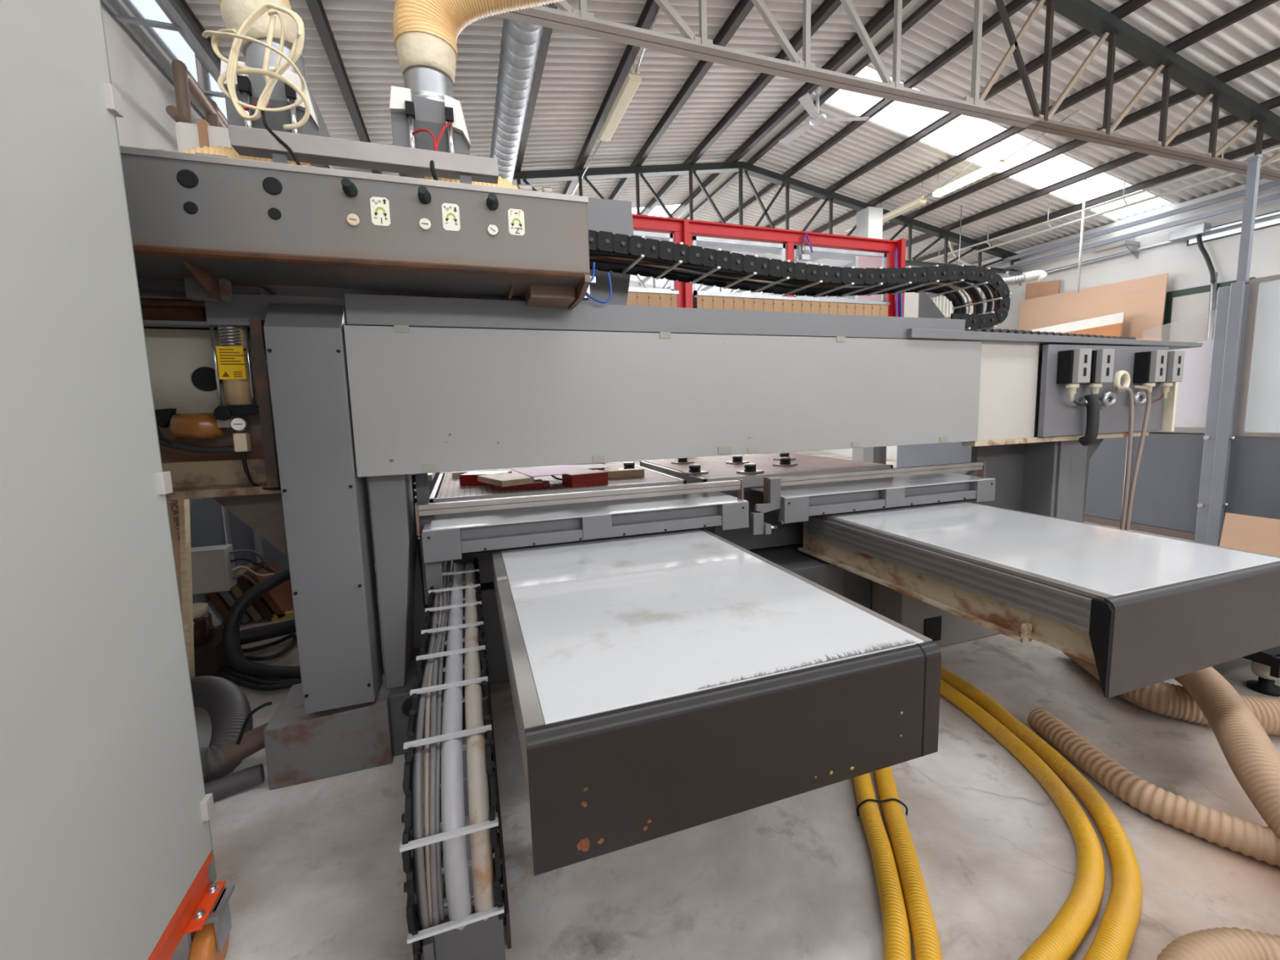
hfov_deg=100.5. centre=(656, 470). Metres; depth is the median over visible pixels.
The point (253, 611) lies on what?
wood offcut
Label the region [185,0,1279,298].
ceiling
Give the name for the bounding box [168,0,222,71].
purlin
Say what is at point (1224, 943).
flexible hose
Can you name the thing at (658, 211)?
window
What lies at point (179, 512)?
board
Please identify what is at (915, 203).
diffuser
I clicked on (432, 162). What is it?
cable
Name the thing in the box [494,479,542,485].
wood piece
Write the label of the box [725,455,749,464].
pod
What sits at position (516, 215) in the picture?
print
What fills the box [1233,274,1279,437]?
window
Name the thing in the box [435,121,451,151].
cable
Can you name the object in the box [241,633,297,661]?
cable
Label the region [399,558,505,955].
cable tray
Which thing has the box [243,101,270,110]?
cable
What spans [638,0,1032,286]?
purlin
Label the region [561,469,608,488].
block
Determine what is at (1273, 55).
purlin
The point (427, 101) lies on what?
connector
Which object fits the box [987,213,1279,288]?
conduit
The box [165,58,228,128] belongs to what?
pipe
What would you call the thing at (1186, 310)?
door
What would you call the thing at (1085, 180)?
pipe
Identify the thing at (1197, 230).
light fixture
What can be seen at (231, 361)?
print
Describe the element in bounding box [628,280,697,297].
wall
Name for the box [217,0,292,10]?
flexible hose
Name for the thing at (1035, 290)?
board
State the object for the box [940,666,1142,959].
flexible hose
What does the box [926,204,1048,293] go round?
duct
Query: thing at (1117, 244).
wall box
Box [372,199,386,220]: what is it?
print
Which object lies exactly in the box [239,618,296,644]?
hose
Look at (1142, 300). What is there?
board
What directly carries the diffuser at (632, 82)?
attached to the tube light at (633, 80)
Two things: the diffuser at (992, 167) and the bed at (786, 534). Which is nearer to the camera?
the bed at (786, 534)
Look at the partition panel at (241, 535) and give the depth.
4.59 m
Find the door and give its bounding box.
[1162,277,1255,342]
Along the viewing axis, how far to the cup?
2.26 m
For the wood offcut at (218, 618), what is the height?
0.381 m
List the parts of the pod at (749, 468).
plate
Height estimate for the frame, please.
3.420 m
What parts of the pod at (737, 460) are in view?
plate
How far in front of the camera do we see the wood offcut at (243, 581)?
4.19 m
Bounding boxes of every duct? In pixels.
[489,4,548,182]
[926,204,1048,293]
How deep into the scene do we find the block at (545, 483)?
3.21 m
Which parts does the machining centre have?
bay panel, leg, chain strip, leg, panel, panel, lid, leg, rail, leg, connector plate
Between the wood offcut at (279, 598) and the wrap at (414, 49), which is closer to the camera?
the wrap at (414, 49)
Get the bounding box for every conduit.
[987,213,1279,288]
[1206,271,1217,340]
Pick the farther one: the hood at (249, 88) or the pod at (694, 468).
the pod at (694, 468)
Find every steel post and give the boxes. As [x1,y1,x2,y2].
[1194,280,1248,546]
[1235,154,1262,282]
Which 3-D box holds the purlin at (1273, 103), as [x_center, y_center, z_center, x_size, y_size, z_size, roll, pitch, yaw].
[6.675,-4.568,8.195,0.062,0.098,22.200,-4,7,-19]
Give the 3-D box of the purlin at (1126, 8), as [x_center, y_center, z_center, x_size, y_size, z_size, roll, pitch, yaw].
[4.050,-4.838,7.227,0.062,0.098,22.200,-4,7,-19]
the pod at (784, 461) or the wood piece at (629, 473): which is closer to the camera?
the wood piece at (629, 473)
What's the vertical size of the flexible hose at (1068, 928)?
0.074 m
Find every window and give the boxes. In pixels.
[121,0,199,84]
[202,64,227,119]
[631,204,679,217]
[1186,210,1279,245]
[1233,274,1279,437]
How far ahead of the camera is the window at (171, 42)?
3.96 m
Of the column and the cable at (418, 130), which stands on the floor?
the column
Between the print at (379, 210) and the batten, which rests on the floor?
the batten
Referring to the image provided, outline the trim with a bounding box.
[655,0,927,238]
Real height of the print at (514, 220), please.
0.021 m
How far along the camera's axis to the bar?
3.72 m
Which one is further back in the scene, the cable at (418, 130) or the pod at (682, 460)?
the pod at (682, 460)
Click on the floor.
(315, 868)
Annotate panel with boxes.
[189,497,226,603]
[223,465,556,586]
[896,441,971,474]
[1084,433,1204,533]
[1120,436,1128,516]
[1148,338,1213,433]
[1222,435,1279,529]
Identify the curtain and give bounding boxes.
[930,288,982,319]
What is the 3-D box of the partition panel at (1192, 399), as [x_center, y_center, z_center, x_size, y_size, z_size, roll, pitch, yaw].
[5.817,-1.085,5.978,0.060,1.310,0.720,-4,7,-19]
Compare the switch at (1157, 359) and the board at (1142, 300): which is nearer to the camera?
the switch at (1157, 359)
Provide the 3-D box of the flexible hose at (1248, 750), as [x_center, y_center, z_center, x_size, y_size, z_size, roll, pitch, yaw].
[2.436,1.120,2.272,0.237,0.299,1.829,2,7,25]
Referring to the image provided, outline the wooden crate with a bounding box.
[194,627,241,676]
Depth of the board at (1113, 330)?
9.33 m
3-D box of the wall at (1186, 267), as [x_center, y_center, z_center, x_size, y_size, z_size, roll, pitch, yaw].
[8.714,-2.059,9.193,0.200,4.740,22.200,-4,7,-19]
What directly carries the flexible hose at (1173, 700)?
on the floor
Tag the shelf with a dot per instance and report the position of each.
(191, 477)
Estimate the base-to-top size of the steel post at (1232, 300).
2.720 m
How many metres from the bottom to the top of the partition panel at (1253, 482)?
1.080 m
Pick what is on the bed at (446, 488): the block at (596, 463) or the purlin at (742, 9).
the block at (596, 463)
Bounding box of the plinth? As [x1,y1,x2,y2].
[1084,515,1195,540]
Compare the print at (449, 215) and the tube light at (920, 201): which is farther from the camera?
the tube light at (920, 201)
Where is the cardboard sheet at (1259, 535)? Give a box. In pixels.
[1219,512,1279,556]
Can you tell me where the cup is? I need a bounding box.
[232,432,251,452]
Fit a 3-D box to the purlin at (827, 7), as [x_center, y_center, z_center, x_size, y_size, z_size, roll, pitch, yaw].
[1.429,-4.798,6.294,0.080,0.125,22.200,-4,7,-19]
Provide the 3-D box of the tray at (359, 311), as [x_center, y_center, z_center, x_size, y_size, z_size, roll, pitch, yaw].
[-0.238,-0.801,3.058,4.370,0.127,0.850,-4,7,-19]
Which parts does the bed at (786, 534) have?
frame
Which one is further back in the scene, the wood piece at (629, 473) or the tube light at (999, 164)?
the tube light at (999, 164)
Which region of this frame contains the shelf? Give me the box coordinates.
[161,457,280,500]
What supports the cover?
on the floor
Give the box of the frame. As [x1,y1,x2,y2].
[609,213,945,464]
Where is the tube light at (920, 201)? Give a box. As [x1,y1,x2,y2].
[880,159,978,222]
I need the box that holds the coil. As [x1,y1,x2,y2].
[201,2,310,129]
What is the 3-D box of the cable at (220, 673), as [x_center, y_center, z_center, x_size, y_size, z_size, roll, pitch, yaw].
[-2.643,1.270,3.283,1.108,0.043,0.163,0,7,16]
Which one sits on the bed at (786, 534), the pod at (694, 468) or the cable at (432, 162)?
the pod at (694, 468)
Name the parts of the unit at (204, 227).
knob, trim, label plate, knob, label plate, knob, label plate, plate, plate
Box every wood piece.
[451,470,478,478]
[477,472,533,486]
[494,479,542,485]
[601,468,644,479]
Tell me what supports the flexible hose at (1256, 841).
on the floor
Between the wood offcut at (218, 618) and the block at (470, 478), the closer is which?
the block at (470, 478)
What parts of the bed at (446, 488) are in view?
frame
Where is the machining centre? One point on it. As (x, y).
(385, 389)
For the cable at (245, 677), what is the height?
0.054 m
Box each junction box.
[191,543,277,595]
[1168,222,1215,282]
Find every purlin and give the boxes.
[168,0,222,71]
[305,0,382,173]
[512,2,557,186]
[562,0,659,195]
[608,0,754,199]
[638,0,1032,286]
[640,0,841,215]
[653,0,911,238]
[662,0,942,239]
[666,0,1151,288]
[693,0,1279,297]
[735,47,1279,293]
[770,95,1279,294]
[817,137,1279,297]
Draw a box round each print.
[218,348,246,377]
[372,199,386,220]
[375,206,386,213]
[443,205,457,224]
[446,213,456,218]
[511,209,522,230]
[511,217,520,223]
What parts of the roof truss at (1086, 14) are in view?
post, gusset plate, post, gusset plate, post, gusset plate, gusset plate, post, gusset plate, post, gusset plate, post, post, post, post, post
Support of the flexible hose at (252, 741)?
on the floor
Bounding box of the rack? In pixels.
[1149,431,1204,435]
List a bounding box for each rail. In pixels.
[414,479,743,536]
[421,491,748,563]
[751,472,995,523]
[754,461,986,513]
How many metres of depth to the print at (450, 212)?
1.97 m
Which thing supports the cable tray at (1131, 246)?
attached to the wall at (1186, 267)
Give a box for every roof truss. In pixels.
[490,0,1279,182]
[511,160,1020,273]
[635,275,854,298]
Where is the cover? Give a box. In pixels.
[422,905,505,959]
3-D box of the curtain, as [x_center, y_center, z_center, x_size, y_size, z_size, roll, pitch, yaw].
[6.651,-1.985,12.199,0.080,4.000,1.600,-4,7,-19]
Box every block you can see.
[459,470,511,485]
[493,480,549,489]
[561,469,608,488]
[568,462,604,470]
[750,511,785,535]
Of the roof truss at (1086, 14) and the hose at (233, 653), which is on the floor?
the hose at (233, 653)
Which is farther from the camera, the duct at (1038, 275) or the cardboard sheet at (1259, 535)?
the duct at (1038, 275)
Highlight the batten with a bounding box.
[271,610,294,621]
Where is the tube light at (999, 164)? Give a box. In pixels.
[845,109,1079,231]
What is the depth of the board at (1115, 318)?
9.79 m
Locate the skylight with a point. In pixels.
(962, 133)
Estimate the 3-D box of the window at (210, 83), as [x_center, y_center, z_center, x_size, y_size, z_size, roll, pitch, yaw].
[-4.229,-3.462,5.481,0.060,0.300,1.800,-4,7,-19]
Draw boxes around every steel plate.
[415,473,431,604]
[425,561,443,589]
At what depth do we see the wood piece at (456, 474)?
3.79 m
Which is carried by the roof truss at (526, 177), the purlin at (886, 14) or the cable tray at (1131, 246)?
the purlin at (886, 14)
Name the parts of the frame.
pane frame, flap rail, frame, post, post, post, pane frame, rail, post, flap rail, pane frame, leg, rail, post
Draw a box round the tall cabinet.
[0,0,216,959]
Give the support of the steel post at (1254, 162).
on the steel post at (1232, 300)
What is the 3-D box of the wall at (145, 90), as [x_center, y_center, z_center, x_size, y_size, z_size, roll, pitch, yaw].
[-3.945,-1.210,4.757,0.200,4.700,22.200,-4,7,-19]
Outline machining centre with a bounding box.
[139,293,1203,790]
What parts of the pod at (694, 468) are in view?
plate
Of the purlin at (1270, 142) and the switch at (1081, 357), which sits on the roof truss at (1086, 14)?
the purlin at (1270, 142)
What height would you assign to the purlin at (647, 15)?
0.125 m
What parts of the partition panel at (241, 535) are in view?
post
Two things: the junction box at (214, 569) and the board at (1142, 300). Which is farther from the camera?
the board at (1142, 300)
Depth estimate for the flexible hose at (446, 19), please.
2.45 m
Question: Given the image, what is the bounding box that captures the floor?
[170,450,1279,959]
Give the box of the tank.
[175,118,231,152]
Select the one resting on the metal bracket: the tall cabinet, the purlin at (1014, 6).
the tall cabinet
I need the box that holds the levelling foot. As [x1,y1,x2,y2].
[1241,645,1279,697]
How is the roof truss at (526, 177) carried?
attached to the wall at (145, 90)
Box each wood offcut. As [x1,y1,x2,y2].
[206,591,231,618]
[206,600,225,626]
[218,563,252,623]
[230,562,263,622]
[236,561,274,620]
[249,560,293,618]
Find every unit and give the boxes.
[120,124,633,309]
[155,308,280,489]
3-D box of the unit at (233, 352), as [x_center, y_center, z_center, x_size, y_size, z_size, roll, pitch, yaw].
[-1.870,-0.284,2.233,0.499,0.756,0.183,-4,7,-19]
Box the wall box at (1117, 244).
[1093,232,1134,253]
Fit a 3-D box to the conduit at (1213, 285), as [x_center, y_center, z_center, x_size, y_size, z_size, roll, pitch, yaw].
[8.773,-1.855,8.457,0.070,2.501,0.090,-4,7,-19]
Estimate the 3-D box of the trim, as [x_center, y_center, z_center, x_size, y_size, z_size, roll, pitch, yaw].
[2.300,-5.028,6.581,0.280,0.055,22.200,-4,7,-19]
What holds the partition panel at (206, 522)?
attached to the wall at (145, 90)
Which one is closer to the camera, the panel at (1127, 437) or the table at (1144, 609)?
the table at (1144, 609)
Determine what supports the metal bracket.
on the floor
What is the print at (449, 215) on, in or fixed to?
attached to the unit at (204, 227)
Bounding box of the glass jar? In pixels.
[192,602,213,645]
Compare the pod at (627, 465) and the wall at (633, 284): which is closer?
the pod at (627, 465)
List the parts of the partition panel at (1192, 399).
rail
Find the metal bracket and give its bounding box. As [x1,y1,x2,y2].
[147,852,235,959]
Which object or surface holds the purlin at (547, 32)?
attached to the ceiling
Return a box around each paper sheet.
[511,465,592,477]
[573,463,608,469]
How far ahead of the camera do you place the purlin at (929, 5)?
7.08 m
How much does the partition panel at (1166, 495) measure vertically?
1.080 m
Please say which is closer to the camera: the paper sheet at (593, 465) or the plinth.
the paper sheet at (593, 465)
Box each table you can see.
[491,528,941,875]
[797,501,1279,697]
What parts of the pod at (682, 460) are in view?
plate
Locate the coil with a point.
(275, 74)
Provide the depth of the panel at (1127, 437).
6.45 m
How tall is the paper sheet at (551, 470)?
0.004 m
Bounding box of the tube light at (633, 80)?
[571,7,660,195]
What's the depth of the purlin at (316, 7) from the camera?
4.92 m
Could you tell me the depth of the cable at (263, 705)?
2.33 m
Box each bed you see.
[429,461,686,585]
[640,452,893,550]
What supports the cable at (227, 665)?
on the floor
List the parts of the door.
panel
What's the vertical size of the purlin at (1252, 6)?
0.098 m
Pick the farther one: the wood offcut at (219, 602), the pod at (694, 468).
the wood offcut at (219, 602)
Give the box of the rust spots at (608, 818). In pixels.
[577,786,652,852]
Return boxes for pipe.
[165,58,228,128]
[765,252,835,266]
[811,141,1279,297]
[948,240,976,266]
[1076,178,1086,293]
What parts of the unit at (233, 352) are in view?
motor, tie rod, tie rod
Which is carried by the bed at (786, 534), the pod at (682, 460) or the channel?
the pod at (682, 460)
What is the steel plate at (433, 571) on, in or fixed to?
attached to the cable tray at (461, 816)
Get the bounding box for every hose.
[180,145,315,167]
[190,675,253,783]
[203,721,269,776]
[204,763,264,801]
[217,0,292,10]
[222,566,301,679]
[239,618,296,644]
[392,0,564,61]
[419,176,518,189]
[853,773,911,959]
[874,765,942,959]
[939,679,1105,959]
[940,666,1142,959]
[1027,707,1279,866]
[1062,651,1279,735]
[1156,926,1279,959]
[1173,666,1279,839]
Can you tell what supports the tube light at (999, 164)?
hanging from the ceiling
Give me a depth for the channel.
1.86 m
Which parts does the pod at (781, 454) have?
plate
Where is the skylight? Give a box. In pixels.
[825,66,1170,219]
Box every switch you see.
[1071,348,1092,382]
[1094,348,1115,382]
[1148,350,1168,382]
[1165,350,1185,382]
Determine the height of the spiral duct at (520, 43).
0.310 m
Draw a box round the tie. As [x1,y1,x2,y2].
[856,798,907,816]
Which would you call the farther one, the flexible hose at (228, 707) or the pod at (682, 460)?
the pod at (682, 460)
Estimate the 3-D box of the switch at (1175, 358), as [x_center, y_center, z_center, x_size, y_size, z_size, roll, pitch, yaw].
[3.799,-0.760,3.892,0.120,0.225,0.040,-4,7,-19]
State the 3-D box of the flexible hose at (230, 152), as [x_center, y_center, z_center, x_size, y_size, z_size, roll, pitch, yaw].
[-1.779,-1.226,2.370,0.783,0.368,0.178,-4,7,-19]
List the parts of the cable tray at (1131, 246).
rail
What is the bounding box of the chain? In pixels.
[588,229,1012,331]
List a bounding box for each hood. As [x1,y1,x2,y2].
[220,38,333,168]
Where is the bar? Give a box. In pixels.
[427,472,435,480]
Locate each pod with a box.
[617,462,638,469]
[671,457,693,464]
[680,463,708,475]
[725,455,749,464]
[736,462,764,474]
[772,457,797,466]
[773,452,795,460]
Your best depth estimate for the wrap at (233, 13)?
2.21 m
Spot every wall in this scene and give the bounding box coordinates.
[100,0,227,544]
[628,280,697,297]
[812,178,1279,460]
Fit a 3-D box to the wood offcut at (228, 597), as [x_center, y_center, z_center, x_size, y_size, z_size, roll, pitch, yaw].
[-3.361,0.990,4.311,0.220,0.381,0.430,-4,7,-19]
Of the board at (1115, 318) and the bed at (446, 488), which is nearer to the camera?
the bed at (446, 488)
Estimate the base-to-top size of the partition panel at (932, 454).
1.080 m
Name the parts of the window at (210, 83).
pane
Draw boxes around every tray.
[102,0,225,117]
[142,293,964,338]
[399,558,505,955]
[926,181,1279,297]
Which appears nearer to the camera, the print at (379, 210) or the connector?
the print at (379, 210)
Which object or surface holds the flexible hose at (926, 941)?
on the floor
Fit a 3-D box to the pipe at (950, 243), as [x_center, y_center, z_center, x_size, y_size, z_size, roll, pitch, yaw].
[6.530,-4.541,11.167,0.747,0.776,0.130,2,7,25]
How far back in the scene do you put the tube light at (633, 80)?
6.04 m
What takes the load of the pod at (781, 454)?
on the bed at (786, 534)
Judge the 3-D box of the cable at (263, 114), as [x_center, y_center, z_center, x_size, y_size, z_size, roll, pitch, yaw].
[-1.342,-1.169,1.894,0.186,0.257,0.046,1,7,19]
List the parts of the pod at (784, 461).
plate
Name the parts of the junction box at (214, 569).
lid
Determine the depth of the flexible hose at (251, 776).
2.27 m
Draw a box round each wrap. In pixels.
[220,0,302,57]
[395,29,456,84]
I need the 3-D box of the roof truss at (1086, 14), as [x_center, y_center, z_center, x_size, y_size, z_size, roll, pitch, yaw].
[2.612,-4.035,4.771,13.987,1.424,0.150,-4,7,-19]
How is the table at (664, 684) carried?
attached to the machining centre
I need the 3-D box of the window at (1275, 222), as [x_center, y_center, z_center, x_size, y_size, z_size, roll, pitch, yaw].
[8.919,-3.685,7.971,0.060,0.200,1.500,-4,7,-19]
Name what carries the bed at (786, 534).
on the machining centre
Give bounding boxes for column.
[852,206,883,462]
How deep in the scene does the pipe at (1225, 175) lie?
8.46 m
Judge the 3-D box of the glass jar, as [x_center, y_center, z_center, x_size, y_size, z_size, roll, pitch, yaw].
[-2.945,0.978,3.375,0.200,0.225,0.200,-4,7,-19]
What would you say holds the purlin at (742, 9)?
on the roof truss at (526, 177)
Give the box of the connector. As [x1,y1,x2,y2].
[389,66,471,178]
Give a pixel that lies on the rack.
(1149, 432)
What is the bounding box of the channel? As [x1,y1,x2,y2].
[412,666,511,959]
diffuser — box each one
[598,73,642,141]
[882,199,926,222]
[932,162,1004,197]
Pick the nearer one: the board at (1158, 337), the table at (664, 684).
the table at (664, 684)
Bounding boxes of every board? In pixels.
[166,498,195,677]
[1017,273,1168,338]
[1025,280,1060,299]
[1030,311,1124,334]
[1064,322,1123,337]
[1136,335,1162,433]
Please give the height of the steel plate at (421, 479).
0.690 m
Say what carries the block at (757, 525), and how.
attached to the rail at (771, 486)
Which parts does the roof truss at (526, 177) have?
post, post, post, post, post, post, post, post, post, post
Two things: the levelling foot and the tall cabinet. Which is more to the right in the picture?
the levelling foot
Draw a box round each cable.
[215,669,301,690]
[221,666,298,684]
[223,662,284,680]
[235,701,271,744]
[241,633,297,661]
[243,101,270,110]
[261,111,301,165]
[411,128,436,151]
[429,150,438,180]
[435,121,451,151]
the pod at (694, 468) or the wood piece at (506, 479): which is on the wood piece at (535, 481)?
the wood piece at (506, 479)
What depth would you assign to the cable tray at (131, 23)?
3.58 m
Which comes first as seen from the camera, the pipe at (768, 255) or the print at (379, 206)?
the print at (379, 206)
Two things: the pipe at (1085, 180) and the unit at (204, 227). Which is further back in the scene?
the pipe at (1085, 180)
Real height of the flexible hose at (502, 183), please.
0.362 m
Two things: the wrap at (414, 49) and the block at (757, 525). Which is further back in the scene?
the block at (757, 525)
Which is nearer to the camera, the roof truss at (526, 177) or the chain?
the chain
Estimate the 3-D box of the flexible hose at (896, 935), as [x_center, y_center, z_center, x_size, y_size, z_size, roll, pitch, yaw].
[0.832,1.308,2.124,0.143,0.074,2.667,0,7,15]
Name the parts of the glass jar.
lid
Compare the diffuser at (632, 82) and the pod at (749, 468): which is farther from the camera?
the diffuser at (632, 82)
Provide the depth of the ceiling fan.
7.04 m
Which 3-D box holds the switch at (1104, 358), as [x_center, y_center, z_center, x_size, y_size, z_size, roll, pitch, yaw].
[3.064,-0.712,3.635,0.120,0.225,0.040,-4,7,-19]
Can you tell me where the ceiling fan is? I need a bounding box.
[778,84,869,144]
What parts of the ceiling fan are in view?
blade, blade, down rod, blade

